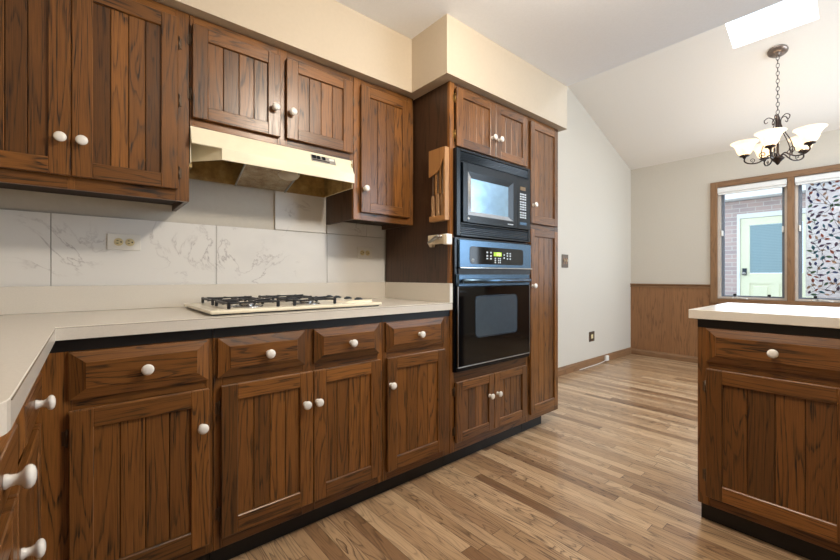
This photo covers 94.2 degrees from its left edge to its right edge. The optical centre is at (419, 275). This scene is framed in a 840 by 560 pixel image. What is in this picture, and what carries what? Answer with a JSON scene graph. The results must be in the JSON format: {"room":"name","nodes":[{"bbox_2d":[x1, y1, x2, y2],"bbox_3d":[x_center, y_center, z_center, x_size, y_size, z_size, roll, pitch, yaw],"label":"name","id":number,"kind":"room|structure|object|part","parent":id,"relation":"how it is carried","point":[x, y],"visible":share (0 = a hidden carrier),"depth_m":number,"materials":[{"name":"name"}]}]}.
{"room":"kitchen","nodes":[
{"label":"kitchen","id":0,"kind":"room"},
{"bbox_2d":[0,179,385,281],"bbox_3d":[-0.700,-0.242,2.318,3.375,2.600,0.160,0,0,-40],"label":"wall","id":1,"kind":"structure","parent":0,"point":[210,203],"depth_m":1.88,"materials":[{"name":"beige paint"}]},
{"bbox_2d":[0,0,188,211],"bbox_3d":[-1.418,-0.684,1.356,1.031,0.765,0.371,0,0,-40],"label":"upper cabinet","id":2,"kind":"object","parent":1,"relation":"attached to","point":[94,102],"visible":1,"depth_m":1.40,"materials":[{"name":"brown wood"}]},
{"bbox_3d":[-1.326,-0.686,1.246,0.316,0.682,0.016,0,0,-40],"label":"door","id":3,"kind":"part","parent":2,"relation":"part of","materials":[{"name":"brown wood"}]},
{"bbox_3d":[-1.209,-0.467,1.312,0.034,0.034,0.034,0,0,-40],"label":"knob","id":4,"kind":"part","parent":2,"relation":"part of","materials":[{"name":"white ceramic"}]},
{"bbox_3d":[-1.167,-0.467,1.348,0.034,0.034,0.034,0,0,-40],"label":"knob","id":5,"kind":"part","parent":2,"relation":"part of","materials":[{"name":"white ceramic"}]},
{"bbox_3d":[-1.084,-0.686,1.452,0.316,0.682,0.016,0,0,-40],"label":"door","id":6,"kind":"part","parent":2,"relation":"part of","materials":[{"name":"brown wood"}]},
{"bbox_2d":[0,191,384,286],"bbox_3d":[-1.080,-0.243,1.883,2.212,0.601,0.011,0,0,-40],"label":"tile backsplash","id":7,"kind":"structure","parent":1,"relation":"attached to","point":[37,248],"depth_m":1.86,"materials":[{"name":"white tile"}]},
{"bbox_2d":[107,233,140,250],"bbox_3d":[-1.284,-0.147,1.696,0.117,0.070,0.008,0,0,-40],"label":"wall outlet","id":8,"kind":"object","parent":7,"relation":"attached to","point":[114,241],"visible":1,"depth_m":1.69,"materials":[{"name":"white plastic"}]},
{"bbox_2d":[114,238,122,245],"bbox_3d":[-1.298,-0.147,1.682,0.033,0.033,0.002,0,0,-40],"label":"receptacle","id":9,"kind":"object","parent":8,"relation":"attached to","point":[117,241],"depth_m":1.68,"materials":[{"name":"beige plastic"}]},
{"bbox_2d":[125,239,134,245],"bbox_3d":[-1.268,-0.147,1.707,0.033,0.033,0.002,0,0,-40],"label":"receptacle","id":10,"kind":"object","parent":8,"relation":"attached to","point":[128,242],"depth_m":1.71,"materials":[{"name":"beige plastic"}]},
{"bbox_2d":[357,247,371,258],"bbox_3d":[-0.351,-0.147,2.489,0.113,0.070,0.008,0,0,-40],"label":"wall outlet","id":11,"kind":"object","parent":7,"relation":"attached to","point":[362,252],"visible":1,"depth_m":2.48,"materials":[{"name":"white plastic"}]},
{"bbox_2d":[187,15,353,160],"bbox_3d":[-0.735,-0.841,1.937,0.774,0.453,0.371,0,0,-40],"label":"upper cabinet","id":12,"kind":"object","parent":1,"relation":"attached to","point":[241,85],"visible":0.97,"depth_m":1.78,"materials":[{"name":"brown wood"}]},
{"bbox_3d":[-0.788,-0.835,1.702,0.359,0.380,0.016,0,0,-40],"label":"door","id":13,"kind":"part","parent":12,"relation":"part of","materials":[{"name":"brown wood"}]},
{"bbox_3d":[-0.657,-0.771,1.781,0.034,0.034,0.034,0,0,-40],"label":"knob","id":14,"kind":"part","parent":12,"relation":"part of","materials":[{"name":"white ceramic"}]},
{"bbox_3d":[-0.596,-0.771,1.833,0.034,0.034,0.034,0,0,-40],"label":"knob","id":15,"kind":"part","parent":12,"relation":"part of","materials":[{"name":"white ceramic"}]},
{"bbox_3d":[-0.494,-0.837,1.953,0.356,0.377,0.016,0,0,-40],"label":"door","id":16,"kind":"part","parent":12,"relation":"part of","materials":[{"name":"brown wood"}]},
{"bbox_2d":[189,126,353,197],"bbox_3d":[-0.739,-0.533,1.939,0.750,0.159,0.339,0,0,-40],"label":"range hood","id":17,"kind":"object","parent":1,"relation":"attached to","point":[214,156],"visible":0.94,"depth_m":1.88,"materials":[{"name":"beige metal"}]},
{"bbox_3d":[-0.849,-0.476,1.843,0.009,0.046,0.312,0,0,-33],"label":"rail","id":18,"kind":"part","parent":17,"relation":"part of","materials":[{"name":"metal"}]},
{"bbox_3d":[-0.752,-0.483,1.925,0.294,0.045,0.308,0,0,-40],"label":"filter panel","id":19,"kind":"part","parent":17,"relation":"part of","materials":[{"name":"metal"}]},
{"bbox_3d":[-0.658,-0.476,2.005,0.009,0.046,0.312,0,0,-32],"label":"rail","id":20,"kind":"part","parent":17,"relation":"part of","materials":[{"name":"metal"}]},
{"bbox_2d":[312,155,329,162],"bbox_3d":[-0.494,-0.584,1.947,0.092,0.027,0.011,0,0,-40],"label":"rocker switch","id":21,"kind":"object","parent":17,"relation":"attached to","point":[315,158],"depth_m":1.95,"materials":[{"name":"black plastic"}]},
{"bbox_2d":[311,154,335,164],"bbox_3d":[-0.483,-0.582,1.958,0.130,0.034,0.014,0,0,-40],"label":"switch plate","id":22,"kind":"object","parent":17,"relation":"attached to","point":[316,159],"depth_m":1.95,"materials":[{"name":"metal"}]},
{"bbox_2d":[326,76,412,229],"bbox_3d":[-0.283,-0.686,2.320,0.412,0.762,0.371,0,0,-40],"label":"upper cabinet","id":23,"kind":"object","parent":1,"relation":"attached to","point":[381,194],"visible":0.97,"depth_m":2.19,"materials":[{"name":"brown wood"}]},
{"bbox_3d":[-0.288,-0.470,2.095,0.034,0.034,0.034,0,0,-40],"label":"knob","id":24,"kind":"part","parent":23,"relation":"part of","materials":[{"name":"white ceramic"}]},
{"bbox_3d":[-0.205,-0.686,2.227,0.412,0.762,0.020,0,0,-40],"label":"frame","id":25,"kind":"part","parent":23,"relation":"part of","materials":[{"name":"brown wood"}]},
{"bbox_3d":[-0.190,-0.687,2.210,0.338,0.686,0.016,0,0,-40],"label":"door","id":26,"kind":"part","parent":23,"relation":"part of","materials":[{"name":"brown wood"}]},
{"bbox_2d":[153,0,566,131],"bbox_3d":[-0.451,-1.224,2.025,3.374,0.311,0.729,0,0,-40],"label":"soffit","id":27,"kind":"structure","parent":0,"point":[329,33],"depth_m":2.10,"materials":[{"name":"beige paint"}]},
{"bbox_2d":[229,354,809,559],"bbox_3d":[1.806,1.098,1.797,6.720,0.080,4.200,0,0,-40],"label":"floor","id":28,"kind":"structure","parent":0,"point":[611,472],"depth_m":1.86,"materials":[{"name":"brown wood"}]},
{"bbox_2d":[0,372,55,559],"bbox_3d":[-0.994,0.621,0.574,0.658,0.874,0.872,0,0,-40],"label":"base cabinet","id":29,"kind":"object","parent":28,"relation":"on","point":[20,448],"visible":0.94,"depth_m":0.73,"materials":[{"name":"brown wood"}]},
{"bbox_3d":[-0.613,0.658,0.562,0.016,0.539,0.320,0,0,-40],"label":"door","id":30,"kind":"part","parent":29,"relation":"part of","materials":[{"name":"brown wood"}]},
{"bbox_3d":[-0.612,0.290,0.562,0.023,0.139,0.320,0,0,-40],"label":"drawer","id":31,"kind":"part","parent":29,"relation":"part of","materials":[{"name":"brown wood"}]},
{"bbox_3d":[-0.574,0.291,0.562,0.034,0.034,0.034,0,0,-40],"label":"knob","id":32,"kind":"part","parent":29,"relation":"part of","materials":[{"name":"white ceramic"}]},
{"bbox_3d":[-0.867,0.658,0.862,0.016,0.539,0.444,0,0,-40],"label":"door","id":33,"kind":"part","parent":29,"relation":"part of","materials":[{"name":"brown wood"}]},
{"bbox_3d":[-0.878,0.290,0.875,0.023,0.139,0.410,0,0,-40],"label":"drawer","id":34,"kind":"part","parent":29,"relation":"part of","materials":[{"name":"brown wood"}]},
{"bbox_3d":[-0.726,0.516,0.735,0.034,0.034,0.034,0,0,-40],"label":"knob","id":35,"kind":"part","parent":29,"relation":"part of","materials":[{"name":"white ceramic"}]},
{"bbox_3d":[-0.856,0.291,0.893,0.034,0.034,0.034,0,0,-40],"label":"knob","id":36,"kind":"part","parent":29,"relation":"part of","materials":[{"name":"white ceramic"}]},
{"bbox_2d":[0,282,452,436],"bbox_3d":[-0.586,0.111,1.297,2.222,0.142,1.502,0,0,-40],"label":"countertop","id":37,"kind":"structure","parent":29,"relation":"on","point":[32,318],"depth_m":1.52,"materials":[{"name":"beige laminate"}]},
{"bbox_2d":[184,294,381,315],"bbox_3d":[-0.630,0.118,1.824,0.742,0.051,0.515,0,0,-40],"label":"gas cooktop","id":38,"kind":"object","parent":37,"relation":"in","point":[261,304],"visible":1,"depth_m":1.66,"materials":[{"name":"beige metal"}]},
{"bbox_3d":[-0.700,0.116,1.581,0.124,0.014,0.124,0,0,-40],"label":"burner","id":39,"kind":"part","parent":38,"relation":"part of","materials":[{"name":"silver metal"}]},
{"bbox_3d":[-0.508,0.116,1.744,0.124,0.014,0.124,0,0,-40],"label":"burner","id":40,"kind":"part","parent":38,"relation":"part of","materials":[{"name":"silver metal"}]},
{"bbox_3d":[-0.429,0.118,2.017,0.147,0.012,0.430,0,0,-40],"label":"control panel","id":41,"kind":"part","parent":38,"relation":"part of","materials":[{"name":"black metal"}]},
{"bbox_2d":[35,329,212,559],"bbox_3d":[-1.075,0.621,1.436,0.446,0.874,0.658,0,0,-40],"label":"base cabinet","id":42,"kind":"object","parent":28,"relation":"on","point":[127,437],"visible":0.96,"depth_m":1.21,"materials":[{"name":"brown wood"}]},
{"bbox_3d":[-0.871,0.290,1.238,0.362,0.139,0.023,0,0,-40],"label":"drawer","id":43,"kind":"part","parent":42,"relation":"part of","materials":[{"name":"brown wood"}]},
{"bbox_3d":[-0.871,0.658,1.239,0.363,0.539,0.016,0,0,-40],"label":"door","id":44,"kind":"part","parent":42,"relation":"part of","materials":[{"name":"brown wood"}]},
{"bbox_3d":[-0.850,0.291,1.218,0.034,0.034,0.034,0,0,-40],"label":"knob","id":45,"kind":"part","parent":42,"relation":"part of","materials":[{"name":"white ceramic"}]},
{"bbox_3d":[-0.735,0.516,1.322,0.034,0.034,0.034,0,0,-40],"label":"knob","id":46,"kind":"part","parent":42,"relation":"part of","materials":[{"name":"white ceramic"}]},
{"bbox_2d":[209,315,381,559],"bbox_3d":[-0.629,0.621,1.815,0.720,0.874,0.658,0,0,-40],"label":"base cabinet","id":47,"kind":"object","parent":28,"relation":"on","point":[297,406],"visible":0.94,"depth_m":1.55,"materials":[{"name":"brown wood"}]},
{"bbox_3d":[-0.587,0.290,1.479,0.322,0.139,0.023,0,0,-40],"label":"drawer","id":48,"kind":"part","parent":47,"relation":"part of","materials":[{"name":"brown wood"}]},
{"bbox_3d":[-0.573,0.658,1.492,0.345,0.539,0.016,0,0,-40],"label":"door","id":49,"kind":"part","parent":47,"relation":"part of","materials":[{"name":"brown wood"}]},
{"bbox_3d":[-0.561,0.291,1.464,0.034,0.034,0.034,0,0,-40],"label":"knob","id":50,"kind":"part","parent":47,"relation":"part of","materials":[{"name":"white ceramic"}]},
{"bbox_3d":[-0.452,0.516,1.562,0.034,0.034,0.034,0,0,-40],"label":"knob","id":51,"kind":"part","parent":47,"relation":"part of","materials":[{"name":"white ceramic"}]},
{"bbox_3d":[-0.412,0.516,1.596,0.034,0.034,0.034,0,0,-40],"label":"knob","id":52,"kind":"part","parent":47,"relation":"part of","materials":[{"name":"white ceramic"}]},
{"bbox_3d":[-0.311,0.290,1.714,0.326,0.139,0.023,0,0,-40],"label":"drawer","id":53,"kind":"part","parent":47,"relation":"part of","materials":[{"name":"brown wood"}]},
{"bbox_3d":[-0.312,0.658,1.713,0.335,0.539,0.016,0,0,-40],"label":"door","id":54,"kind":"part","parent":47,"relation":"part of","materials":[{"name":"brown wood"}]},
{"bbox_3d":[-0.289,0.291,1.695,0.034,0.034,0.034,0,0,-40],"label":"knob","id":55,"kind":"part","parent":47,"relation":"part of","materials":[{"name":"white ceramic"}]},
{"bbox_2d":[376,310,449,494],"bbox_3d":[-0.184,0.621,2.194,0.445,0.874,0.658,0,0,-40],"label":"base cabinet","id":56,"kind":"object","parent":28,"relation":"on","point":[415,346],"visible":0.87,"depth_m":1.96,"materials":[{"name":"brown wood"}]},
{"bbox_3d":[-0.128,0.516,1.837,0.034,0.034,0.034,0,0,-40],"label":"knob","id":57,"kind":"part","parent":56,"relation":"part of","materials":[{"name":"white ceramic"}]},
{"bbox_3d":[-0.015,0.290,1.966,0.381,0.139,0.023,0,0,-40],"label":"drawer","id":58,"kind":"part","parent":56,"relation":"part of","materials":[{"name":"brown wood"}]},
{"bbox_3d":[-0.012,0.658,1.968,0.379,0.539,0.016,0,0,-40],"label":"door","id":59,"kind":"part","parent":56,"relation":"part of","materials":[{"name":"brown wood"}]},
{"bbox_3d":[0.009,0.291,1.948,0.034,0.034,0.034,0,0,-40],"label":"knob","id":60,"kind":"part","parent":56,"relation":"part of","materials":[{"name":"white ceramic"}]},
{"bbox_2d":[386,81,527,465],"bbox_3d":[0.265,-0.004,2.578,0.731,2.125,0.654,0,0,-40],"label":"tall cabinet","id":61,"kind":"object","parent":28,"relation":"on","point":[488,405],"visible":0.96,"depth_m":2.31,"materials":[{"name":"brown wood"}]},
{"bbox_2d":[429,146,448,222],"bbox_3d":[0.105,-0.504,2.172,0.036,0.400,0.130,0,0,-40],"label":"rack","id":62,"kind":"object","parent":61,"relation":"attached to","point":[437,156],"visible":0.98,"depth_m":2.14,"materials":[{"name":"brown wood"}]},
{"bbox_2d":[431,176,435,215],"bbox_3d":[0.076,-0.505,2.204,0.016,0.340,0.023,0,0,-40],"label":"kitchen knife","id":63,"kind":"object","parent":62,"relation":"in","point":[433,203],"visible":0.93,"depth_m":2.20,"materials":[{"name":"brown wood"}]},
{"bbox_3d":[0.075,-0.563,2.206,0.002,0.225,0.015,0,0,-40],"label":"blade","id":64,"kind":"part","parent":63,"relation":"part of","materials":[{"name":"metal"}]},
{"bbox_3d":[0.076,-0.393,2.204,0.014,0.115,0.023,0,0,-40],"label":"handle","id":65,"kind":"part","parent":63,"relation":"part of","materials":[{"name":"brown wood"}]},
{"bbox_2d":[436,171,440,215],"bbox_3d":[0.102,-0.510,2.173,0.016,0.350,0.023,0,0,-40],"label":"kitchen knife","id":66,"kind":"object","parent":62,"relation":"in","point":[438,212],"visible":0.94,"depth_m":2.17,"materials":[{"name":"brown wood"}]},
{"bbox_3d":[0.101,-0.573,2.175,0.002,0.225,0.015,0,0,-40],"label":"blade","id":67,"kind":"part","parent":66,"relation":"part of","materials":[{"name":"metal"}]},
{"bbox_3d":[0.102,-0.398,2.174,0.014,0.125,0.023,0,0,-40],"label":"handle","id":68,"kind":"part","parent":66,"relation":"part of","materials":[{"name":"brown wood"}]},
{"bbox_2d":[441,162,442,214],"bbox_3d":[0.126,-0.507,2.144,0.016,0.343,0.023,0,0,-40],"label":"kitchen knife","id":69,"kind":"object","parent":62,"relation":"in","point":[442,162],"visible":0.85,"depth_m":2.14,"materials":[{"name":"brown wood"}]},
{"bbox_3d":[0.127,-0.395,2.145,0.014,0.118,0.023,0,0,-40],"label":"handle","id":70,"kind":"part","parent":69,"relation":"part of","materials":[{"name":"brown wood"}]},
{"bbox_3d":[0.126,-0.566,2.147,0.002,0.225,0.015,0,0,-40],"label":"blade","id":71,"kind":"part","parent":69,"relation":"part of","materials":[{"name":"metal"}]},
{"bbox_2d":[427,234,451,246],"bbox_3d":[0.099,-0.197,2.165,0.054,0.066,0.172,0,0,-40],"label":"can opener","id":72,"kind":"object","parent":61,"relation":"attached to","point":[446,239],"visible":1,"depth_m":2.14,"materials":[{"name":"beige plastic"}]},
{"bbox_3d":[0.320,0.753,2.250,0.326,0.334,0.016,0,0,-40],"label":"door","id":73,"kind":"part","parent":61,"relation":"part of","materials":[{"name":"brown wood"}]},
{"bbox_3d":[0.327,-0.879,2.256,0.333,0.326,0.016,0,0,-40],"label":"door","id":74,"kind":"part","parent":61,"relation":"part of","materials":[{"name":"brown wood"}]},
{"bbox_3d":[0.435,-0.048,2.377,0.731,2.038,0.020,0,0,-40],"label":"frame","id":75,"kind":"part","parent":61,"relation":"part of","materials":[{"name":"brown wood"}]},
{"bbox_2d":[453,147,529,242],"bbox_3d":[0.320,-0.462,2.520,0.697,0.483,0.473,0,0,-40],"label":"microwave","id":76,"kind":"object","parent":61,"relation":"in","point":[491,196],"visible":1,"depth_m":2.30,"materials":[{"name":"black plastic"}]},
{"bbox_3d":[0.420,-0.461,2.311,0.500,0.324,0.022,0,0,-40],"label":"door","id":77,"kind":"part","parent":76,"relation":"part of","materials":[{"name":"black plastic"}]},
{"bbox_3d":[0.659,-0.461,2.515,0.122,0.324,0.020,0,0,-40],"label":"control panel","id":78,"kind":"part","parent":76,"relation":"part of","materials":[{"name":"black plastic"}]},
{"bbox_2d":[452,237,531,372],"bbox_3d":[0.319,0.160,2.521,0.705,0.743,0.570,0,0,-40],"label":"wall oven","id":79,"kind":"object","parent":61,"relation":"in","point":[491,310],"visible":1,"depth_m":2.28,"materials":[{"name":"black glass"}]},
{"bbox_3d":[0.455,0.244,2.339,0.666,0.508,0.024,0,0,-40],"label":"door","id":80,"kind":"part","parent":79,"relation":"part of","materials":[{"name":"black glass"}]},
{"bbox_3d":[0.461,0.280,2.332,0.671,0.444,0.007,0,0,-40],"label":"edge trim","id":81,"kind":"part","parent":79,"relation":"part of","materials":[{"name":"metal"}]},
{"bbox_3d":[0.470,-0.125,2.360,0.680,0.160,0.012,0,0,-40],"label":"control panel","id":82,"kind":"part","parent":79,"relation":"part of","materials":[{"name":"metal"}]},
{"bbox_3d":[0.460,0.028,2.297,0.615,0.025,0.046,0,0,-40],"label":"handle","id":83,"kind":"part","parent":79,"relation":"part of","materials":[{"name":"metal"}]},
{"bbox_3d":[0.472,-0.118,2.353,0.506,0.100,0.001,0,0,-40],"label":"touch panel","id":84,"kind":"part","parent":79,"relation":"part of","materials":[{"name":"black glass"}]},
{"bbox_3d":[0.444,-0.826,2.323,0.034,0.034,0.034,0,0,-40],"label":"knob","id":85,"kind":"part","parent":61,"relation":"part of","materials":[{"name":"white ceramic"}]},
{"bbox_3d":[0.480,0.710,2.353,0.034,0.034,0.034,0,0,-40],"label":"knob","id":86,"kind":"part","parent":61,"relation":"part of","materials":[{"name":"white ceramic"}]},
{"bbox_3d":[0.572,0.753,2.465,0.332,0.334,0.016,0,0,-40],"label":"door","id":87,"kind":"part","parent":61,"relation":"part of","materials":[{"name":"brown wood"}]},
{"bbox_3d":[0.580,-0.879,2.471,0.327,0.326,0.016,0,0,-40],"label":"door","id":88,"kind":"part","parent":61,"relation":"part of","materials":[{"name":"brown wood"}]},
{"bbox_2d":[521,117,557,431],"bbox_3d":[0.688,-0.004,2.937,0.374,2.125,0.654,0,0,-40],"label":"pantry cabinet","id":89,"kind":"object","parent":28,"relation":"on","point":[542,138],"visible":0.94,"depth_m":2.71,"materials":[{"name":"brown wood"}]},
{"bbox_3d":[0.862,0.306,2.711,0.336,1.244,0.016,0,0,-40],"label":"door","id":90,"kind":"part","parent":89,"relation":"part of","materials":[{"name":"brown wood"}]},
{"bbox_3d":[0.863,-0.695,2.711,0.334,0.685,0.016,0,0,-40],"label":"door","id":91,"kind":"part","parent":89,"relation":"part of","materials":[{"name":"brown wood"}]},
{"bbox_2d":[698,319,839,559],"bbox_3d":[1.559,0.621,1.672,0.658,0.874,0.485,0,0,-40],"label":"base cabinet","id":92,"kind":"object","parent":28,"relation":"on","point":[769,394],"visible":0.97,"depth_m":1.49,"materials":[{"name":"brown wood"}]},
{"bbox_3d":[1.348,0.290,1.483,0.023,0.139,0.436,0,0,-40],"label":"drawer","id":93,"kind":"part","parent":92,"relation":"part of","materials":[{"name":"brown wood"}]},
{"bbox_3d":[1.325,0.291,1.466,0.034,0.034,0.034,0,0,-40],"label":"knob","id":94,"kind":"part","parent":92,"relation":"part of","materials":[{"name":"white ceramic"}]},
{"bbox_3d":[1.349,0.658,1.483,0.016,0.539,0.434,0,0,-40],"label":"door","id":95,"kind":"part","parent":92,"relation":"part of","materials":[{"name":"brown wood"}]},
{"bbox_3d":[1.874,0.621,1.301,0.658,0.874,0.485,0,0,-40],"label":"base cabinet","id":96,"kind":"object","parent":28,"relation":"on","visible":0},
{"bbox_2d":[689,303,839,328],"bbox_3d":[1.750,0.163,1.510,0.668,0.038,1.035,0,0,-40],"label":"countertop","id":97,"kind":"structure","parent":96,"relation":"on","point":[796,315],"depth_m":1.57,"materials":[{"name":"beige laminate"}]},
{"bbox_2d":[335,0,839,169],"bbox_3d":[1.774,-2.051,1.835,6.520,1.343,4.100,0,0,-40],"label":"ceiling","id":98,"kind":"structure","parent":0,"point":[704,93],"depth_m":3.34,"materials":[{"name":"white paint"}]},
{"bbox_2d":[730,44,827,165],"bbox_3d":[3.003,-1.430,3.308,0.592,0.986,0.612,0,0,36],"label":"chandelier","id":99,"kind":"object","parent":98,"relation":"hanging from","point":[807,136],"visible":1,"depth_m":3.27,"materials":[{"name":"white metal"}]},
{"bbox_3d":[2.846,-1.115,3.424,0.201,0.109,0.201,0,0,-40],"label":"lamp shade","id":100,"kind":"part","parent":99,"relation":"part of","materials":[{"name":"white glass"}]},
{"bbox_3d":[2.926,-1.001,3.365,0.215,0.063,0.012,0,0,36],"label":"arm","id":101,"kind":"part","parent":99,"relation":"part of","materials":[{"name":"brown metal"}]},
{"bbox_3d":[3.088,-1.115,3.501,0.201,0.109,0.201,0,0,-40],"label":"lamp shade","id":102,"kind":"part","parent":99,"relation":"part of","materials":[{"name":"white glass"}]},
{"bbox_3d":[2.843,-1.115,3.171,0.201,0.109,0.201,0,0,-40],"label":"lamp shade","id":103,"kind":"part","parent":99,"relation":"part of","materials":[{"name":"white glass"}]},
{"bbox_3d":[2.925,-1.001,3.229,0.215,0.063,0.012,0,0,-36],"label":"arm","id":104,"kind":"part","parent":99,"relation":"part of","materials":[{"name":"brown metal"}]},
{"bbox_3d":[3.019,-1.152,3.296,0.089,0.430,0.089,0,0,-40],"label":"stem","id":105,"kind":"part","parent":99,"relation":"part of","materials":[{"name":"brown metal"}]},
{"bbox_3d":[3.135,-1.001,3.295,0.215,0.063,0.011,0,0,1],"label":"arm","id":106,"kind":"part","parent":99,"relation":"part of","materials":[{"name":"brown metal"}]},
{"bbox_3d":[3.054,-1.001,3.185,0.012,0.063,0.215,0,0,-17],"label":"arm","id":107,"kind":"part","parent":99,"relation":"part of","materials":[{"name":"brown metal"}]},
{"bbox_3d":[3.235,-1.115,3.294,0.201,0.109,0.201,0,0,-40],"label":"lamp shade","id":108,"kind":"part","parent":99,"relation":"part of","materials":[{"name":"white glass"}]},
{"bbox_3d":[3.084,-1.115,3.090,0.201,0.109,0.201,0,0,-40],"label":"lamp shade","id":109,"kind":"part","parent":99,"relation":"part of","materials":[{"name":"white glass"}]},
{"bbox_2d":[558,86,630,367],"bbox_3d":[1.765,-0.802,4.452,3.145,3.720,0.100,0,0,-40],"label":"wall","id":110,"kind":"structure","parent":0,"point":[594,181],"depth_m":4.61,"materials":[{"name":"paint"}]},
{"bbox_2d":[562,254,567,267],"bbox_3d":[1.568,-0.161,4.204,0.130,0.142,0.022,0,0,-40],"label":"light switch","id":111,"kind":"object","parent":110,"relation":"attached to","point":[564,257],"visible":1,"depth_m":4.20,"materials":[{"name":"brown metal"}]},
{"bbox_2d":[589,331,594,341],"bbox_3d":[2.026,0.712,4.601,0.130,0.116,0.010,0,0,-40],"label":"wall outlet","id":112,"kind":"object","parent":110,"relation":"attached to","point":[591,334],"visible":1,"depth_m":4.60,"materials":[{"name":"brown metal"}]},
{"bbox_2d":[579,355,608,369],"bbox_3d":[2.059,1.017,4.598,0.692,0.078,0.026,0,0,-40],"label":"cable box","id":113,"kind":"object","parent":110,"relation":"attached to","point":[606,356],"visible":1,"depth_m":4.77,"materials":[{"name":"white plastic"}]},
{"bbox_2d":[558,347,631,376],"bbox_3d":[1.747,1.014,4.360,2.989,0.088,0.016,0,0,-40],"label":"baseboard","id":114,"kind":"structure","parent":110,"relation":"attached to","point":[567,369],"depth_m":4.57,"materials":[{"name":"brown wood"}]},
{"bbox_2d":[630,129,839,306],"bbox_3d":[4.220,-0.317,3.847,0.186,2.750,4.000,0,0,-40],"label":"wall","id":115,"kind":"structure","parent":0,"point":[670,202],"depth_m":4.76,"materials":[{"name":"paint"}]},
{"bbox_2d":[631,348,697,362],"bbox_3d":[4.167,1.020,3.792,0.014,0.075,3.983,0,0,-40],"label":"baseboard","id":116,"kind":"structure","parent":115,"relation":"attached to","point":[678,357],"depth_m":4.99,"materials":[{"name":"brown wood"}]},
{"bbox_2d":[631,287,721,356],"bbox_3d":[4.173,0.602,3.807,0.010,0.912,3.998,0,0,-40],"label":"wainscoting","id":117,"kind":"structure","parent":115,"relation":"attached to","point":[660,320],"depth_m":5.01,"materials":[{"name":"brown wood"}]},
{"bbox_2d":[718,185,786,299],"bbox_3d":[3.726,-0.386,4.390,0.136,1.298,0.594,0,0,-40],"label":"window","id":118,"kind":"structure","parent":115,"relation":"attached to","point":[721,198],"depth_m":4.52,"materials":[{"name":"clear glass"}]},
{"bbox_2d":[718,179,786,194],"bbox_3d":[3.690,-0.989,4.359,0.040,0.086,0.592,0,0,-40],"label":"roller blind","id":119,"kind":"object","parent":115,"relation":"attached to","point":[780,183],"visible":1,"depth_m":4.33,"materials":[{"name":"white fabric"}]},
{"bbox_2d":[795,185,839,301],"bbox_3d":[4.161,-0.386,3.878,0.136,1.298,0.626,0,0,-40],"label":"window","id":120,"kind":"structure","parent":115,"relation":"attached to","point":[798,189],"depth_m":4.09,"materials":[{"name":"clear glass"}]},
{"bbox_2d":[806,180,839,296],"bbox_3d":[4.191,-0.379,3.892,0.005,1.182,0.497,0,0,-40],"label":"film","id":121,"kind":"object","parent":120,"relation":"attached to","point":[823,198],"visible":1,"depth_m":3.98,"materials":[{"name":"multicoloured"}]},
{"bbox_3d":[4.055,0.248,3.936,0.056,0.030,0.161,0,0,-11],"label":"crank handle","id":122,"kind":"part","parent":120,"relation":"part of","materials":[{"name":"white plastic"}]},
{"bbox_2d":[795,171,839,185],"bbox_3d":[4.125,-0.989,3.847,0.040,0.086,0.624,0,0,-40],"label":"roller blind","id":123,"kind":"object","parent":115,"relation":"attached to","point":[832,176],"visible":1,"depth_m":3.95,"materials":[{"name":"white fabric"}]},
{"bbox_2d":[725,193,839,298],"bbox_3d":[6.314,-0.092,6.020,0.180,2.420,11.000,0,0,-40],"label":"wall","id":124,"kind":"structure","parent":0,"point":[732,209],"depth_m":6.83,"materials":[{"name":"brick"}]},
{"bbox_2d":[725,184,805,202],"bbox_3d":[6.185,-1.402,5.910,0.520,0.200,11.000,0,0,-40],"label":"trim","id":125,"kind":"structure","parent":124,"relation":"on","point":[776,192],"depth_m":6.43,"materials":[{"name":"white fabric"}]},
{"bbox_2d":[737,208,813,297],"bbox_3d":[5.864,0.024,6.441,0.222,2.188,0.985,0,0,-40],"label":"door","id":126,"kind":"structure","parent":124,"relation":"in","point":[759,246],"depth_m":6.55,"materials":[{"name":"wood"}]},
{"bbox_3d":[5.556,-0.072,6.695,0.081,0.120,0.060,0,0,-40],"label":"knob","id":127,"kind":"part","parent":126,"relation":"part of","materials":[{"name":"metal"}]}
]}

